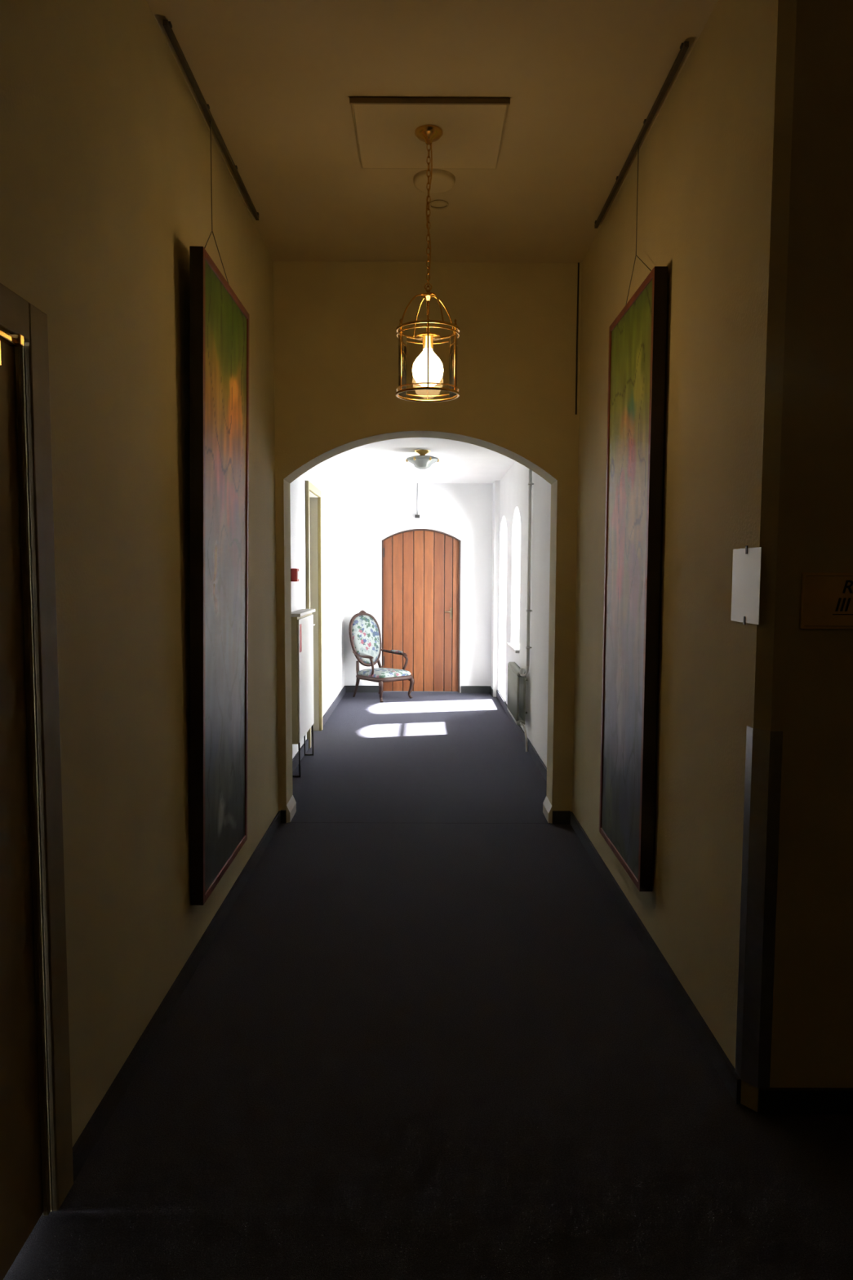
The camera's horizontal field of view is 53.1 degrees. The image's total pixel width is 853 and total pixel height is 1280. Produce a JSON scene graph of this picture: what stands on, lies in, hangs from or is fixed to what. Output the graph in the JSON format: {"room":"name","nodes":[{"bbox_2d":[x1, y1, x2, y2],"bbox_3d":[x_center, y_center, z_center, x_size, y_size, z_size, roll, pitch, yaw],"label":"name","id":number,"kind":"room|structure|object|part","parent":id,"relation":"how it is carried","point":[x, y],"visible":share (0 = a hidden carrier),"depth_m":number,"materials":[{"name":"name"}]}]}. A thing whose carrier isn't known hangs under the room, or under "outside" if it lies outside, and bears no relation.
{"room":"hallway","nodes":[
{"label":"hallway","id":0,"kind":"room"},
{"bbox_2d":[0,0,278,1211],"bbox_3d":[-1.003,-0.245,1.282,0.200,3.380,7.800,0,4,0],"label":"wall","id":1,"kind":"structure","parent":0,"point":[105,190],"depth_m":2.56,"materials":[{"name":"beige paint"}]},
{"bbox_2d":[0,340,43,1279],"bbox_3d":[-0.941,0.399,1.514,0.040,2.050,0.950,0,4,0],"label":"door","id":2,"kind":"structure","parent":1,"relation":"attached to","point":[20,1162],"depth_m":1.91,"materials":[{"name":"brown wood"}]},
{"bbox_2d":[0,329,23,366],"bbox_3d":[-0.894,-0.592,1.521,0.044,0.085,0.670,0,4,0],"label":"door closer","id":3,"kind":"object","parent":2,"relation":"attached to","point":[12,340],"depth_m":1.83,"materials":[{"name":"gold metal"}]},
{"bbox_2d":[0,283,73,1215],"bbox_3d":[-0.905,0.354,1.512,0.030,2.150,1.145,0,4,0],"label":"door frame","id":4,"kind":"structure","parent":1,"relation":"attached to","point":[17,315],"depth_m":2.00,"materials":[{"name":"wood"}]},
{"bbox_2d":[72,810,280,1181],"bbox_3d":[-0.908,1.220,3.735,0.014,0.075,3.140,0,4,0],"label":"baseboard","id":5,"kind":"structure","parent":1,"relation":"attached to","point":[91,1134],"depth_m":2.84,"materials":[{"name":"wood"}]},
{"bbox_2d":[289,461,344,759],"bbox_3d":[-1.152,-0.444,8.213,0.200,2.690,5.550,0,4,0],"label":"wall","id":6,"kind":"structure","parent":0,"point":[322,476],"depth_m":8.82,"materials":[{"name":"white paint"}]},
{"bbox_2d":[290,568,298,581],"bbox_3d":[-1.021,-0.504,6.628,0.053,0.100,0.100,0,4,0],"label":"fire alarm","id":7,"kind":"object","parent":6,"relation":"attached to","point":[294,572],"visible":1,"depth_m":6.58,"materials":[{"name":"red plastic"}]},
{"bbox_2d":[292,738,308,773],"bbox_3d":[-1.044,0.993,6.530,0.016,0.090,1.970,0,4,0],"label":"baseboard","id":8,"kind":"structure","parent":6,"relation":"attached to","point":[295,759],"depth_m":7.04,"materials":[{"name":"wood"}]},
{"bbox_2d":[305,480,322,748],"bbox_3d":[-1.036,-0.243,7.902,0.029,2.340,0.920,0,4,0],"label":"door frame","id":9,"kind":"structure","parent":6,"relation":"attached to","point":[310,487],"depth_m":8.23,"materials":[{"name":"beige paint"}]},
{"bbox_2d":[322,685,345,727],"bbox_3d":[-1.053,0.738,9.775,0.016,0.090,2.620,0,4,0],"label":"baseboard","id":10,"kind":"structure","parent":6,"relation":"attached to","point":[325,717],"depth_m":9.58,"materials":[{"name":"wood"}]},
{"bbox_2d":[343,483,493,693],"bbox_3d":[-0.005,-0.665,11.082,2.550,2.690,0.200,0,4,0],"label":"wall","id":11,"kind":"structure","parent":0,"point":[373,513],"depth_m":10.94,"materials":[{"name":"white paint"}]},
{"bbox_2d":[414,483,419,518],"bbox_3d":[-0.115,-1.777,10.874,0.060,0.440,0.040,0,4,0],"label":"sensor","id":12,"kind":"object","parent":11,"relation":"attached to","point":[417,516],"visible":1,"depth_m":10.88,"materials":[{"name":"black plastic"}]},
{"bbox_2d":[345,685,493,697],"bbox_3d":[-0.106,0.653,10.899,1.884,0.090,0.370,0,4,0],"label":"baseboard","id":13,"kind":"structure","parent":11,"relation":"attached to","point":[464,689],"depth_m":11.07,"materials":[{"name":"black"}]},
{"bbox_2d":[382,528,461,693],"bbox_3d":[-0.070,-0.372,11.021,1.016,2.115,0.058,0,4,0],"label":"door","id":14,"kind":"structure","parent":11,"relation":"in","point":[411,530],"depth_m":10.99,"materials":[{"name":"brown wood"}]},
{"bbox_2d":[391,530,453,691],"bbox_3d":[-0.071,-0.378,11.104,1.012,2.108,0.020,0,4,0],"label":"backing","id":15,"kind":"object","parent":14,"relation":"attached to","point":[413,531],"visible":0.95,"depth_m":11.08,"materials":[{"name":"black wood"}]},
{"bbox_3d":[0.284,-0.343,11.024,0.090,0.140,0.058,0,4,0],"label":"lever handle","id":16,"kind":"part","parent":14,"relation":"part of","materials":[{"name":"brown metal"}]},
{"bbox_2d":[288,822,550,823],"bbox_3d":[-0.044,1.137,5.310,1.630,0.002,0.010,0,4,0],"label":"threshold strip","id":17,"kind":"object","parent":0,"point":[288,822],"depth_m":5.31,"materials":[{"name":"black metal"}]},
{"bbox_2d":[324,437,515,483],"bbox_3d":[0.033,-1.846,8.181,2.700,0.120,5.800,0,4,0],"label":"ceiling","id":18,"kind":"structure","parent":0,"point":[382,461],"depth_m":8.94,"materials":[{"name":"white paint"}]},
{"bbox_2d":[405,449,439,469],"bbox_3d":[-0.037,-1.686,7.992,0.314,0.170,0.300,0,4,0],"label":"ceiling light","id":19,"kind":"object","parent":18,"relation":"attached to","point":[422,461],"depth_m":7.92,"materials":[{"name":"white glass"}]},
{"bbox_2d":[272,261,582,823],"bbox_3d":[0.012,-0.556,5.298,2.550,3.380,0.250,0,4,0],"label":"wall","id":20,"kind":"structure","parent":0,"point":[335,340],"depth_m":5.10,"materials":[{"name":"beige paint"}]},
{"bbox_2d":[286,795,551,823],"bbox_3d":[-0.045,1.073,5.428,1.650,0.110,0.250,0,4,0],"label":"trim","id":21,"kind":"structure","parent":20,"relation":"attached to","point":[291,805],"depth_m":5.38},
{"bbox_2d":[280,809,570,824],"bbox_3d":[-0.006,1.099,5.295,1.798,0.080,0.014,0,4,0],"label":"baseboard","id":22,"kind":"structure","parent":20,"relation":"attached to","point":[559,817],"depth_m":5.29,"materials":[{"name":"black wood"}]},
{"bbox_2d":[575,262,579,414],"bbox_3d":[0.896,-1.789,5.073,0.010,0.880,0.008,0,4,0],"label":"cable","id":23,"kind":"object","parent":20,"relation":"attached to","point":[578,263],"depth_m":5.07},
{"bbox_2d":[3,691,852,1279],"bbox_3d":[0.933,1.276,4.366,4.900,0.120,13.900,0,4,0],"label":"floor","id":24,"kind":"structure","parent":0,"point":[400,1051],"depth_m":2.58,"materials":[{"name":"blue carpet"}]},
{"bbox_2d":[291,608,315,777],"bbox_3d":[-0.996,0.393,6.824,0.110,1.250,0.880,0,4,0],"label":"radiator","id":25,"kind":"object","parent":24,"relation":"on","point":[302,620],"visible":0.84,"depth_m":6.56,"materials":[{"name":"white metal"}]},
{"bbox_3d":[-0.961,0.279,6.815,0.010,0.930,0.830,0,4,0],"label":"panel","id":26,"kind":"part","parent":25,"relation":"part of","materials":[{"name":"white paint"}]},
{"bbox_2d":[348,609,414,702],"bbox_3d":[-0.581,0.184,10.601,0.618,1.092,0.714,-4,6,-44],"label":"armchair","id":27,"kind":"object","parent":24,"relation":"on","point":[364,631],"visible":1,"depth_m":10.65,"materials":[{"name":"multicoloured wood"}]},
{"bbox_2d":[357,667,411,678],"bbox_3d":[-0.538,0.399,10.573,0.542,0.087,0.553,-4,6,-44],"label":"seat cushion","id":28,"kind":"object","parent":27,"relation":"on","point":[377,673],"depth_m":10.42,"materials":[{"name":"fabric"}]},
{"bbox_2d":[506,468,533,751],"bbox_3d":[0.850,-0.403,7.788,0.118,2.690,0.934,0,4,0],"label":"radiator","id":29,"kind":"object","parent":24,"relation":"on","point":[516,706],"visible":0.99,"depth_m":7.47,"materials":[{"name":"grey metal"}]},
{"bbox_2d":[146,0,718,262],"bbox_3d":[1.054,-1.982,1.151,4.700,0.120,8.000,0,4,0],"label":"ceiling","id":30,"kind":"structure","parent":0,"point":[581,79],"depth_m":3.29,"materials":[{"name":"beige paint"}]},
{"bbox_2d":[162,19,258,220],"bbox_3d":[-0.868,-2.110,3.609,0.024,0.024,1.570,0,4,0],"label":"hanging rail","id":31,"kind":"object","parent":30,"relation":"attached to","point":[167,25],"visible":1,"depth_m":3.35,"materials":[{"name":"brown wood"}]},
{"bbox_2d":[189,120,248,905],"bbox_3d":[-0.860,-0.547,3.576,0.091,3.087,0.820,0,4,0],"label":"framed painting","id":32,"kind":"object","parent":31,"relation":"hanging from","point":[219,322],"visible":1,"depth_m":3.44,"materials":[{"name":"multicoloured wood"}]},
{"bbox_2d":[395,124,460,402],"bbox_3d":[0.007,-1.561,3.559,0.272,1.068,0.273,0,4,0],"label":"pendant lantern","id":33,"kind":"object","parent":30,"relation":"hanging from","point":[428,368],"visible":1,"depth_m":3.55,"materials":[{"name":"gold metal"}]},
{"bbox_3d":[0.006,-1.147,3.591,0.132,0.160,0.132,0,4,0],"label":"bulb","id":34,"kind":"part","parent":33,"relation":"part of","materials":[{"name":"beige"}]},
{"bbox_3d":[0.011,-1.750,3.546,0.027,0.610,0.022,0,4,0],"label":"chain","id":35,"kind":"part","parent":33,"relation":"part of","materials":[{"name":"gold metal"}]},
{"bbox_2d":[349,97,510,168],"bbox_3d":[0.012,-2.104,3.569,0.620,0.021,0.553,0,4,0],"label":"ceiling panel","id":36,"kind":"object","parent":30,"relation":"attached to","point":[473,128],"depth_m":3.51,"materials":[{"name":"beige paint"}]},
{"bbox_2d":[594,40,688,228],"bbox_3d":[0.892,-2.111,3.703,0.024,0.024,1.550,0,4,0],"label":"hanging rail","id":37,"kind":"object","parent":30,"relation":"attached to","point":[684,46],"visible":1,"depth_m":3.45,"materials":[{"name":"brown wood"}]},
{"bbox_2d":[599,142,668,891],"bbox_3d":[0.888,-0.554,3.710,0.052,3.081,0.800,0,4,0],"label":"framed painting","id":38,"kind":"object","parent":37,"relation":"hanging from","point":[637,366],"visible":1,"depth_m":3.58,"materials":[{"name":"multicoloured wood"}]},
{"bbox_2d":[413,168,455,193],"bbox_3d":[0.036,-2.133,3.975,0.196,0.030,0.196,0,4,0],"label":"cover plate","id":39,"kind":"object","parent":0,"point":[442,180],"depth_m":3.94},
{"bbox_2d":[429,200,448,209],"bbox_3d":[0.061,-2.164,4.244,0.099,0.010,0.099,0,4,0],"label":"ring","id":40,"kind":"object","parent":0,"point":[435,201],"depth_m":4.24,"materials":[{"name":"gold metal"}]},
{"bbox_2d":[490,480,499,697],"bbox_3d":[0.871,-0.640,10.810,0.060,2.690,0.350,0,4,0],"label":"wall pier","id":41,"kind":"object","parent":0,"point":[495,507],"visible":0.86,"depth_m":10.66,"materials":[{"name":"white paint"}]},
{"bbox_2d":[497,0,852,1111],"bbox_3d":[2.096,-0.655,6.650,2.375,3.380,8.650,0,4,0],"label":"wall","id":42,"kind":"structure","parent":0,"point":[745,192],"depth_m":2.56,"materials":[{"name":"beige paint"}]},
{"bbox_2d":[506,642,519,653],"bbox_3d":[0.992,0.080,8.736,0.255,0.031,0.860,0,4,0],"label":"sill","id":43,"kind":"structure","parent":42,"relation":"attached to","point":[513,646],"depth_m":8.75,"materials":[{"name":"white paint"}]},
{"bbox_2d":[496,689,546,782],"bbox_3d":[0.895,0.873,8.146,0.016,0.090,5.200,0,4,0],"label":"baseboard","id":44,"kind":"structure","parent":42,"relation":"attached to","point":[540,765],"depth_m":7.46,"materials":[{"name":"wood"}]},
{"bbox_2d":[570,811,741,1104],"bbox_3d":[0.908,1.214,3.902,0.014,0.075,2.815,0,4,0],"label":"baseboard","id":45,"kind":"structure","parent":42,"relation":"attached to","point":[718,1058],"depth_m":3.17,"materials":[{"name":"wood"}]},
{"bbox_2d":[731,545,761,624],"bbox_3d":[0.923,-0.158,2.470,0.004,0.228,0.215,0,4,0],"label":"paper","id":46,"kind":"object","parent":42,"relation":"attached to","point":[747,562],"visible":1,"depth_m":2.46,"materials":[{"name":"white paper"}]},
{"bbox_2d":[735,725,782,1088],"bbox_3d":[0.946,0.769,2.450,0.030,1.040,0.110,-3,6,-39],"label":"guard","id":47,"kind":"object","parent":42,"relation":"attached to","point":[763,760],"visible":1,"depth_m":2.43,"materials":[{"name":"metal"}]},
{"bbox_2d":[758,1088,852,1115],"bbox_3d":[2.073,1.332,2.460,2.230,0.075,0.014,0,4,0],"label":"baseboard","id":48,"kind":"structure","parent":42,"relation":"attached to","point":[778,1101],"depth_m":2.45,"materials":[{"name":"black wood"}]},
{"bbox_2d":[800,572,852,629],"bbox_3d":[1.151,-0.107,2.345,0.240,0.155,0.014,0,4,0],"label":"room sign","id":49,"kind":"object","parent":42,"relation":"attached to","point":[826,598],"visible":1,"depth_m":2.34,"materials":[{"name":"brown wood"}]}
]}

